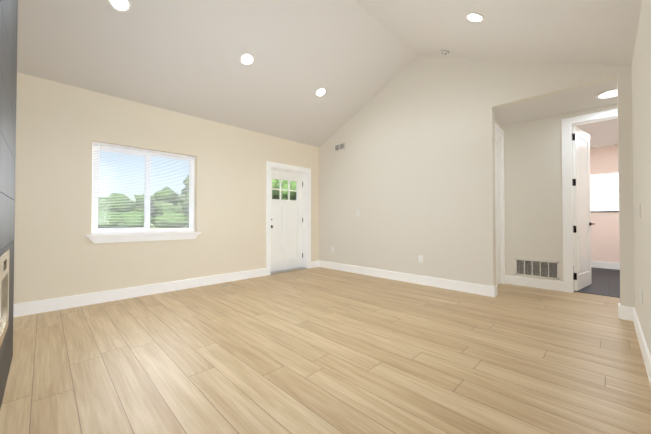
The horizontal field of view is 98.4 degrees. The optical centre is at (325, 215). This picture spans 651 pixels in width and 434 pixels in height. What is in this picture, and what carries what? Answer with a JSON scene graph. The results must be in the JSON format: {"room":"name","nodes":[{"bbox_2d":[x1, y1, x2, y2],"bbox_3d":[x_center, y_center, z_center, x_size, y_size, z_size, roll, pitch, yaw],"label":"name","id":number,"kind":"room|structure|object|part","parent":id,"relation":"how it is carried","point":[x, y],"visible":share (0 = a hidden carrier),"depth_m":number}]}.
{"room":"living room","nodes":[
{"label":"living room","id":0,"kind":"room"},
{"bbox_2d":[14,72,318,303],"bbox_3d":[-2.407,-0.344,4.086,0.220,2.880,6.620,-1,-1,45],"label":"wall","id":1,"kind":"structure","parent":0,"point":[61,128],"depth_m":3.65},
{"bbox_2d":[13,268,265,317],"bbox_3d":[-2.811,1.019,3.498,0.015,0.140,4.843,-1,-1,45],"label":"baseboard","id":2,"kind":"structure","parent":1,"relation":"attached to","point":[67,302],"depth_m":3.66},
{"bbox_2d":[92,144,193,234],"bbox_3d":[-2.550,-0.340,4.021,0.080,1.170,1.255,-1,-1,45],"label":"window","id":3,"kind":"structure","parent":1,"relation":"in","point":[192,224],"depth_m":3.94},
{"bbox_2d":[92,141,195,233],"bbox_3d":[-2.470,-0.346,3.941,0.046,1.156,1.243,-1,-1,45],"label":"window blinds","id":4,"kind":"object","parent":3,"relation":"attached to","point":[138,150],"visible":0.9,"depth_m":3.87},
{"bbox_2d":[86,232,200,243],"bbox_3d":[-2.462,0.297,3.924,0.170,0.105,1.355,-1,-1,45],"label":"window sill","id":5,"kind":"structure","parent":1,"relation":"attached to","point":[113,238],"depth_m":3.80},
{"bbox_2d":[271,169,301,271],"bbox_3d":[-0.831,0.095,5.740,0.056,2.015,0.914,-1,-1,45],"label":"entry door","id":6,"kind":"structure","parent":1,"relation":"in","point":[286,236],"depth_m":5.75},
{"bbox_2d":[272,182,296,199],"bbox_3d":[-0.835,-0.527,5.752,0.006,0.403,0.644,-1,-1,45],"label":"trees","id":7,"kind":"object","parent":6,"relation":"attached to","point":[281,192],"depth_m":5.66},
{"bbox_2d":[266,161,310,275],"bbox_3d":[-0.785,0.053,5.694,0.238,2.128,1.110,-1,-1,45],"label":"door frame","id":8,"kind":"structure","parent":1,"relation":"attached to","point":[269,165],"depth_m":5.94},
{"bbox_2d":[271,267,306,274],"bbox_3d":[-0.791,1.111,5.687,0.220,0.012,0.920,-1,-1,45],"label":"sill","id":9,"kind":"structure","parent":1,"relation":"attached to","point":[287,270],"depth_m":5.66},
{"bbox_2d":[0,266,650,433],"bbox_3d":[1.051,1.146,3.498,5.920,0.126,10.700,-1,-1,45],"label":"floor","id":10,"kind":"structure","parent":0,"point":[318,350],"depth_m":2.05},
{"bbox_2d":[17,0,641,147],"bbox_3d":[-0.673,-2.163,2.379,4.680,1.214,6.620,-1,-1,45],"label":"ceiling","id":11,"kind":"structure","parent":0,"point":[352,57],"depth_m":3.38},
{"bbox_2d":[108,0,130,11],"bbox_3d":[-2.002,-2.074,2.729,0.171,0.084,0.184,-1,-1,45],"label":"recessed light","id":12,"kind":"object","parent":11,"relation":"in","point":[120,4],"depth_m":2.75},
{"bbox_2d":[240,53,253,64],"bbox_3d":[-1.034,-2.061,3.699,0.171,0.084,0.184,-1,-1,45],"label":"recessed light","id":13,"kind":"object","parent":11,"relation":"in","point":[246,59],"depth_m":3.69},
{"bbox_2d":[317,89,324,95],"bbox_3d":[-0.079,-2.044,4.653,0.128,0.061,0.140,-1,-1,45],"label":"recessed light","id":14,"kind":"object","parent":11,"relation":"in","point":[320,92],"visible":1,"depth_m":4.65},
{"bbox_2d":[440,49,449,54],"bbox_3d":[1.712,-2.347,4.028,0.132,0.087,0.136,-1,-1,45],"label":"smoke detector","id":15,"kind":"object","parent":11,"relation":"attached to","point":[444,52],"visible":1,"depth_m":4.00},
{"bbox_2d":[466,12,483,21],"bbox_3d":[1.560,-2.071,2.933,0.171,0.084,0.184,-1,-1,45],"label":"recessed light","id":16,"kind":"object","parent":11,"relation":"in","point":[474,17],"depth_m":2.92},
{"bbox_2d":[319,56,634,307],"bbox_3d":[1.849,-0.776,4.295,5.520,3.750,0.120,-1,-1,45],"label":"wall","id":17,"kind":"structure","parent":0,"point":[408,172],"depth_m":4.34},
{"bbox_2d":[334,142,344,151],"bbox_3d":[0.289,-1.412,5.769,0.300,0.150,0.008,-1,-1,45],"label":"air vent","id":18,"kind":"object","parent":17,"relation":"in","point":[339,149],"visible":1,"depth_m":5.77},
{"bbox_2d":[317,260,496,296],"bbox_3d":[1.057,1.038,4.967,3.415,0.140,0.015,-1,-1,45],"label":"baseboard","id":19,"kind":"structure","parent":17,"relation":"attached to","point":[485,290],"depth_m":4.52},
{"bbox_2d":[418,255,422,262],"bbox_3d":[1.528,0.692,4.505,0.075,0.115,0.009,-1,-1,45],"label":"outlet","id":20,"kind":"object","parent":17,"relation":"attached to","point":[420,257],"visible":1,"depth_m":4.50},
{"bbox_2d":[495,79,617,150],"bbox_3d":[4.504,-1.507,4.657,2.420,0.080,4.130,-1,-1,45],"label":"ceiling","id":21,"kind":"structure","parent":0,"point":[579,99],"depth_m":3.90},
{"bbox_2d":[593,143,614,147],"bbox_3d":[5.758,-1.445,5.814,0.320,0.014,0.220,-1,-1,45],"label":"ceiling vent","id":22,"kind":"object","parent":21,"relation":"in","point":[604,145],"visible":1,"depth_m":5.76},
{"bbox_2d":[595,88,616,98],"bbox_3d":[3.462,-1.476,3.386,0.300,0.015,0.300,-1,-1,45],"label":"hall ceiling light","id":23,"kind":"object","parent":21,"relation":"attached to","point":[610,94],"depth_m":3.40},
{"bbox_2d":[502,103,617,281],"bbox_3d":[3.741,-0.192,3.854,2.230,2.570,0.120,-1,-1,45],"label":"wall","id":24,"kind":"structure","parent":0,"point":[533,189],"depth_m":4.30},
{"bbox_2d":[505,275,562,291],"bbox_3d":[3.175,1.029,4.308,0.725,0.140,0.015,-1,-1,45],"label":"baseboard","id":25,"kind":"structure","parent":24,"relation":"attached to","point":[515,280],"depth_m":4.28},
{"bbox_2d":[515,258,558,279],"bbox_3d":[3.210,0.804,4.279,0.540,0.260,0.011,-1,-1,45],"label":"air vent","id":26,"kind":"object","parent":24,"relation":"in","point":[538,268],"visible":1,"depth_m":4.27},
{"bbox_2d":[572,126,594,290],"bbox_3d":[3.912,-0.107,4.279,0.765,2.383,0.145,1,-1,-35],"label":"door","id":27,"kind":"structure","parent":24,"relation":"in","point":[581,204],"depth_m":4.22},
{"bbox_3d":[3.896,-0.132,4.268,0.726,2.125,0.145,1,-1,-35],"label":"bathroom door hardware","id":28,"kind":"part","parent":27,"relation":"part of"},
{"bbox_2d":[561,109,617,292],"bbox_3d":[3.819,-0.155,3.776,0.960,2.495,0.156,-1,-1,45],"label":"door frame","id":29,"kind":"structure","parent":24,"relation":"attached to","point":[566,123],"depth_m":4.01},
{"bbox_2d":[572,146,619,262],"bbox_3d":[6.023,-0.165,5.936,1.860,2.570,0.150,-1,-1,45],"label":"wall","id":30,"kind":"structure","parent":0,"point":[605,247],"depth_m":5.93},
{"bbox_2d":[573,259,619,269],"bbox_3d":[5.968,1.043,5.859,1.830,0.140,0.015,-1,-1,45],"label":"baseboard","id":31,"kind":"structure","parent":30,"relation":"attached to","point":[605,265],"depth_m":5.91},
{"bbox_2d":[590,172,618,211],"bbox_3d":[6.005,-0.488,5.908,0.840,0.825,0.120,-1,-1,45],"label":"bathroom window","id":32,"kind":"structure","parent":30,"relation":"in","point":[604,189],"depth_m":5.99},
{"bbox_2d":[631,0,650,354],"bbox_3d":[0.949,-0.389,0.583,0.120,2.880,6.400,-1,-1,45],"label":"wall","id":33,"kind":"structure","parent":0,"point":[641,98],"depth_m":2.13},
{"bbox_2d":[638,204,640,217],"bbox_3d":[2.598,-0.037,2.324,0.010,0.115,0.075,-1,-1,45],"label":"light switch","id":34,"kind":"object","parent":33,"relation":"attached to","point":[639,210],"visible":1,"depth_m":2.30},
{"bbox_2d":[629,307,650,385],"bbox_3d":[0.966,0.982,0.689,0.030,0.140,6.200,-1,-1,45],"label":"baseboard","id":35,"kind":"structure","parent":33,"relation":"attached to","point":[633,316],"depth_m":2.18},
{"bbox_2d":[641,288,642,303],"bbox_3d":[2.541,0.642,2.258,0.009,0.115,0.075,-1,-1,45],"label":"outlet","id":36,"kind":"object","parent":33,"relation":"attached to","point":[641,295],"visible":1,"depth_m":2.23},
{"bbox_3d":[-1.293,-0.821,0.851,3.424,3.750,0.300,-1,-1,45],"label":"wall","id":37,"kind":"structure","parent":0,"visible":0},
{"bbox_2d":[0,249,9,347],"bbox_3d":[-1.397,0.427,1.039,1.700,0.460,0.202,-1,-1,45],"label":"fireplace","id":38,"kind":"object","parent":37,"relation":"in","point":[4,286],"visible":1,"depth_m":1.59},
{"bbox_2d":[0,0,17,408],"bbox_3d":[-1.184,-0.909,0.962,3.421,3.927,0.010,-1,-1,45],"label":"wall tiles","id":39,"kind":"structure","parent":37,"relation":"attached to","point":[8,46],"depth_m":1.73},
{"bbox_3d":[2.574,-0.185,4.376,0.160,2.570,1.030,-1,-1,45],"label":"wall","id":40,"kind":"structure","parent":0,"visible":0},
{"bbox_2d":[495,133,500,284],"bbox_3d":[2.555,-0.106,4.303,0.035,2.385,0.754,-1,-1,45],"label":"hall door","id":41,"kind":"structure","parent":40,"relation":"in","point":[497,198],"depth_m":4.47},
{"bbox_2d":[495,124,504,283],"bbox_3d":[2.552,-0.148,4.306,0.128,2.495,0.950,-1,-1,45],"label":"door frame","id":42,"kind":"structure","parent":40,"relation":"attached to","point":[499,130],"depth_m":4.55},
{"bbox_3d":[-67.461,2.158,52.136,159.760,0.120,210.000,-1,-1,45],"label":"lawn","id":43,"kind":"structure","parent":0,"visible":0},
{"bbox_2d":[98,175,295,227],"bbox_3d":[-53.186,-3.903,41.340,38.751,14.018,202.980,-1,-1,45],"label":"trees","id":44,"kind":"object","parent":43,"relation":"on","point":[276,183],"depth_m":48.78}
]}

